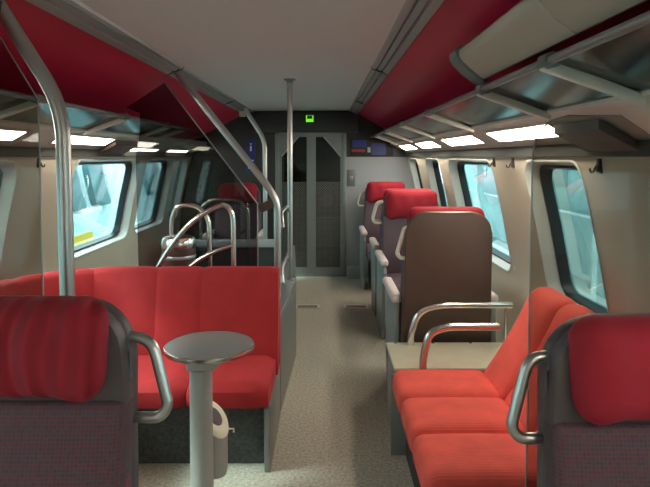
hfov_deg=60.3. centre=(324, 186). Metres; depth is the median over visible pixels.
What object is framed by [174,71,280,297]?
diagonal handrail
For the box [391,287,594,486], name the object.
bench
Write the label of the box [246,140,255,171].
notice
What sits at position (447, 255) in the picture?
seat
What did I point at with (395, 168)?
wall
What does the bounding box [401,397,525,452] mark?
seat cushion
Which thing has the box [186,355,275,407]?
seat cushion
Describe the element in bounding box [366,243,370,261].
seat cushion
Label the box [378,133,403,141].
glass shelf
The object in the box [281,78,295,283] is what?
pole
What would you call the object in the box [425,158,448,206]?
window
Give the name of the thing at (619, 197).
wall
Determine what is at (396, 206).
seat
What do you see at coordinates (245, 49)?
ceiling
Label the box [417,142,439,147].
diffuser
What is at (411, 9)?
trim
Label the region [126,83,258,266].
glass screen
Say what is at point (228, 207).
rail
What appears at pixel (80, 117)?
glass shelf
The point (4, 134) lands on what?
diffuser
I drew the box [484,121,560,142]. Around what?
ceiling light
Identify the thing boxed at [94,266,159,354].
cushion
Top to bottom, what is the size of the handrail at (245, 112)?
1.942 m
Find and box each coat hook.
[37,158,45,167]
[488,158,495,166]
[506,158,514,167]
[589,158,602,173]
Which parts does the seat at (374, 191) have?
grab handle, panel, seat, backrest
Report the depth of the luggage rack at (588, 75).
1.59 m
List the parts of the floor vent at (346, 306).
vent plate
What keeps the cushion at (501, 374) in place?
on the bench
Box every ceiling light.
[0,127,29,141]
[49,133,116,145]
[398,143,418,150]
[414,140,442,148]
[440,133,486,146]
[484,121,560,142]
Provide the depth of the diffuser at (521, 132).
2.46 m
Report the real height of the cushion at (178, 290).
0.553 m
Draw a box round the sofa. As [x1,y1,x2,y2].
[0,266,279,471]
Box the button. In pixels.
[347,169,354,185]
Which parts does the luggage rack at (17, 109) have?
rail, rail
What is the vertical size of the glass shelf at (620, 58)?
0.080 m
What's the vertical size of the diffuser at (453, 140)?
0.047 m
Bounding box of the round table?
[163,330,253,486]
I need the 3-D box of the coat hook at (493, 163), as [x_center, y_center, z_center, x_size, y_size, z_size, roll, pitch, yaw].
[0.973,-0.142,3.277,0.045,0.055,0.024,0,3,0]
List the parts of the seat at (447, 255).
panel, grab handle, backrest, panel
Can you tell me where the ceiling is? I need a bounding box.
[0,0,649,156]
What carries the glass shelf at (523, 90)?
attached to the luggage rack at (588, 75)
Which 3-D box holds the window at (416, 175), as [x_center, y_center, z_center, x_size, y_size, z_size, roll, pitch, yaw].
[1.123,0.026,6.320,0.275,0.745,0.640,0,3,0]
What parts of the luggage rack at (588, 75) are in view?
rail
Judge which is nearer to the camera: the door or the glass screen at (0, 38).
the glass screen at (0, 38)
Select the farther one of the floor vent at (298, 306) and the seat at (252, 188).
the seat at (252, 188)
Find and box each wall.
[0,157,137,279]
[205,111,413,278]
[280,245,295,412]
[282,182,339,251]
[407,157,649,341]
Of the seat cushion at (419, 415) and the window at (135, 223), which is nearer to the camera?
the seat cushion at (419, 415)
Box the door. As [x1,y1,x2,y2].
[275,133,345,275]
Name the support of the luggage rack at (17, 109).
attached to the ceiling
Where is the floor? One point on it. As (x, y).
(334, 430)
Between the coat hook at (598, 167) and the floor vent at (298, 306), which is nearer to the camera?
the coat hook at (598, 167)
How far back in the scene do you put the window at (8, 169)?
2.95 m
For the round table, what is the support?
on the floor
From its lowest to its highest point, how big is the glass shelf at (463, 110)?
0.080 m
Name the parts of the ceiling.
dark rail, red panel, red panel, dark rail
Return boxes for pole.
[0,0,74,295]
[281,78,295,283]
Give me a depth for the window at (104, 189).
4.42 m
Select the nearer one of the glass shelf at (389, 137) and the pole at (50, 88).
the pole at (50, 88)
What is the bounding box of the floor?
[138,252,413,486]
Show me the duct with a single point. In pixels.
(529, 28)
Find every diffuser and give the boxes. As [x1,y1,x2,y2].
[0,130,25,139]
[52,136,114,144]
[400,145,416,149]
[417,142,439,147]
[442,136,482,145]
[487,125,556,140]
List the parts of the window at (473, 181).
pane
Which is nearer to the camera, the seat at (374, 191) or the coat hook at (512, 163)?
the coat hook at (512, 163)
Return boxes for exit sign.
[305,114,313,122]
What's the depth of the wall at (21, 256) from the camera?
3.30 m
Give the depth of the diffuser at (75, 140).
3.56 m
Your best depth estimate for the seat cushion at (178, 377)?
2.58 m
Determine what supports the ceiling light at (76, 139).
attached to the ceiling
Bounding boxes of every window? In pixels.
[0,159,17,267]
[57,158,135,260]
[134,212,137,233]
[409,158,423,188]
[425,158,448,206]
[448,158,514,272]
[524,159,609,312]
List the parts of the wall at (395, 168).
grey panel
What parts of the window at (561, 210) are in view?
pane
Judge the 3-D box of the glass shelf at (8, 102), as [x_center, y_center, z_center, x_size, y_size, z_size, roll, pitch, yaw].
[-1.288,-0.297,1.837,0.225,0.080,0.876,0,3,0]
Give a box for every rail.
[156,202,235,266]
[169,202,212,265]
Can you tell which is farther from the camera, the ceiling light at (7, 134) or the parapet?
the parapet
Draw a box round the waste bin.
[161,234,195,266]
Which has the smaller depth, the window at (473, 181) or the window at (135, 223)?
the window at (473, 181)
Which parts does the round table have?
bin lid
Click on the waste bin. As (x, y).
(183, 253)
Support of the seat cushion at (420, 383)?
on the bench
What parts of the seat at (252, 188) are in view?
shoulder panel, backrest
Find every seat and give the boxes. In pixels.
[0,296,172,486]
[243,183,262,238]
[356,182,404,289]
[369,189,429,316]
[372,190,438,339]
[383,207,497,383]
[506,313,649,486]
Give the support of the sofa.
on the floor
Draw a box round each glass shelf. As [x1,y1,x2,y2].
[0,94,29,110]
[0,103,119,128]
[89,120,139,134]
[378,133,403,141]
[388,127,429,138]
[405,116,467,133]
[433,95,543,126]
[488,70,634,110]
[558,24,649,90]
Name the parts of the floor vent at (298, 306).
vent plate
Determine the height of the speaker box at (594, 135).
0.106 m
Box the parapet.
[258,239,273,265]
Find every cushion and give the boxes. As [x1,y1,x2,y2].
[0,279,20,295]
[14,268,93,296]
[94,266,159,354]
[138,355,188,407]
[154,266,202,354]
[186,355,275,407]
[200,266,279,374]
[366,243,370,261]
[387,273,400,292]
[392,369,500,413]
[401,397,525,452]
[413,433,536,486]
[484,287,575,400]
[505,304,594,431]
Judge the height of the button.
0.200 m
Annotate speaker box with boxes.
[98,140,137,154]
[554,119,638,151]
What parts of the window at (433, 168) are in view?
pane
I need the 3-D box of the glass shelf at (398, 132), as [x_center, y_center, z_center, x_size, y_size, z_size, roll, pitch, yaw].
[0.667,-0.442,4.558,0.225,0.080,1.026,0,3,0]
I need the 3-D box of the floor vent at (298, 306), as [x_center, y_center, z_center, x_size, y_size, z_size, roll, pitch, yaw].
[-0.170,1.160,5.419,0.240,0.006,0.140,0,3,0]
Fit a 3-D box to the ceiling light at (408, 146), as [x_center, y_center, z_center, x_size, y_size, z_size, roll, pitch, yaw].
[0.876,-0.420,5.936,0.096,0.061,0.820,0,3,0]
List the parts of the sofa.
panel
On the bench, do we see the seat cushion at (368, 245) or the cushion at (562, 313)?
the cushion at (562, 313)
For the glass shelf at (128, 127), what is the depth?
3.62 m
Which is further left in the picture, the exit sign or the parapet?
the parapet
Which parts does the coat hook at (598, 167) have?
hook arm, hook plate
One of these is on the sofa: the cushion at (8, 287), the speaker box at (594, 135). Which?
the cushion at (8, 287)
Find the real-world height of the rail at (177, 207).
1.172 m
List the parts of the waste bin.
lid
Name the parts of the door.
perforated pane, pane, perforated pane, pane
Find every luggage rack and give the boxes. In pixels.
[0,88,139,139]
[371,10,649,144]
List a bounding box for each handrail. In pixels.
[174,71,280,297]
[239,108,267,238]
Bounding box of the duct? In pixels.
[449,0,647,84]
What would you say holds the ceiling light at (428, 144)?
attached to the ceiling
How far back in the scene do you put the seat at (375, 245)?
5.08 m
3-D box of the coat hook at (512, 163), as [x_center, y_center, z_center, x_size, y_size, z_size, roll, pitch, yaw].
[0.973,-0.124,2.947,0.045,0.055,0.024,0,3,0]
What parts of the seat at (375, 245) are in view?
panel, grab handle, backrest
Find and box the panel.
[350,139,392,155]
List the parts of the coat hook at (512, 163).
hook plate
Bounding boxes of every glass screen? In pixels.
[0,38,43,295]
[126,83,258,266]
[525,115,621,486]
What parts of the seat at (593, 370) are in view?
grab handle, shoulder panel, backrest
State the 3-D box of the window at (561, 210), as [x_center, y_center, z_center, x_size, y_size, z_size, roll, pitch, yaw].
[1.123,0.230,2.501,0.275,0.745,0.690,0,3,0]
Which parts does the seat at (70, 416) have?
backrest, shoulder panel, grab handle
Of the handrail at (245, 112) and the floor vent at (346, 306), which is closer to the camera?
the floor vent at (346, 306)
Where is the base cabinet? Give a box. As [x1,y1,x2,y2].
[386,302,512,427]
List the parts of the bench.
panel, arm rail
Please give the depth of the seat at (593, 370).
1.14 m
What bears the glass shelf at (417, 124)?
attached to the luggage rack at (588, 75)
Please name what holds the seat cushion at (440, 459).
on the bench
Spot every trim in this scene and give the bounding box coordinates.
[25,0,252,111]
[349,0,443,114]
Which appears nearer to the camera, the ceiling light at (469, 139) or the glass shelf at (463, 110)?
the glass shelf at (463, 110)
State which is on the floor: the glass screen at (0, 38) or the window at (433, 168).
the glass screen at (0, 38)
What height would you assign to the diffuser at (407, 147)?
0.047 m
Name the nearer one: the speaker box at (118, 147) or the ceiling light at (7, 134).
the ceiling light at (7, 134)
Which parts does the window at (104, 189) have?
pane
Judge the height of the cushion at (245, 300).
0.553 m
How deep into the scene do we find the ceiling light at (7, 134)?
2.66 m
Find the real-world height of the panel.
0.210 m
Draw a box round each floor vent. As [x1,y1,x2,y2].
[296,304,319,308]
[343,304,368,308]
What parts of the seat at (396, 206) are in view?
grab handle, panel, backrest, shoulder panel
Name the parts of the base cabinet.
guard rail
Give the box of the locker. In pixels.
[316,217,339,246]
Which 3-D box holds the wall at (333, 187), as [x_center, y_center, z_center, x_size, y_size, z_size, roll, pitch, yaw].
[-0.100,-0.009,7.680,2.000,2.100,1.780,0,3,0]
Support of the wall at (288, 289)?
on the floor
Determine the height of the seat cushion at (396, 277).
0.180 m
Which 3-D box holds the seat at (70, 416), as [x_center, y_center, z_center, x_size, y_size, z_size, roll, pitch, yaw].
[-0.658,0.821,0.992,0.638,1.155,0.663,0,3,0]
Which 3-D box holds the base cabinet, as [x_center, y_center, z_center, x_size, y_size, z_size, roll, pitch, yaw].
[0.728,0.968,2.948,0.775,0.654,0.385,0,3,0]
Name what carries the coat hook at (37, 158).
attached to the wall at (21, 256)

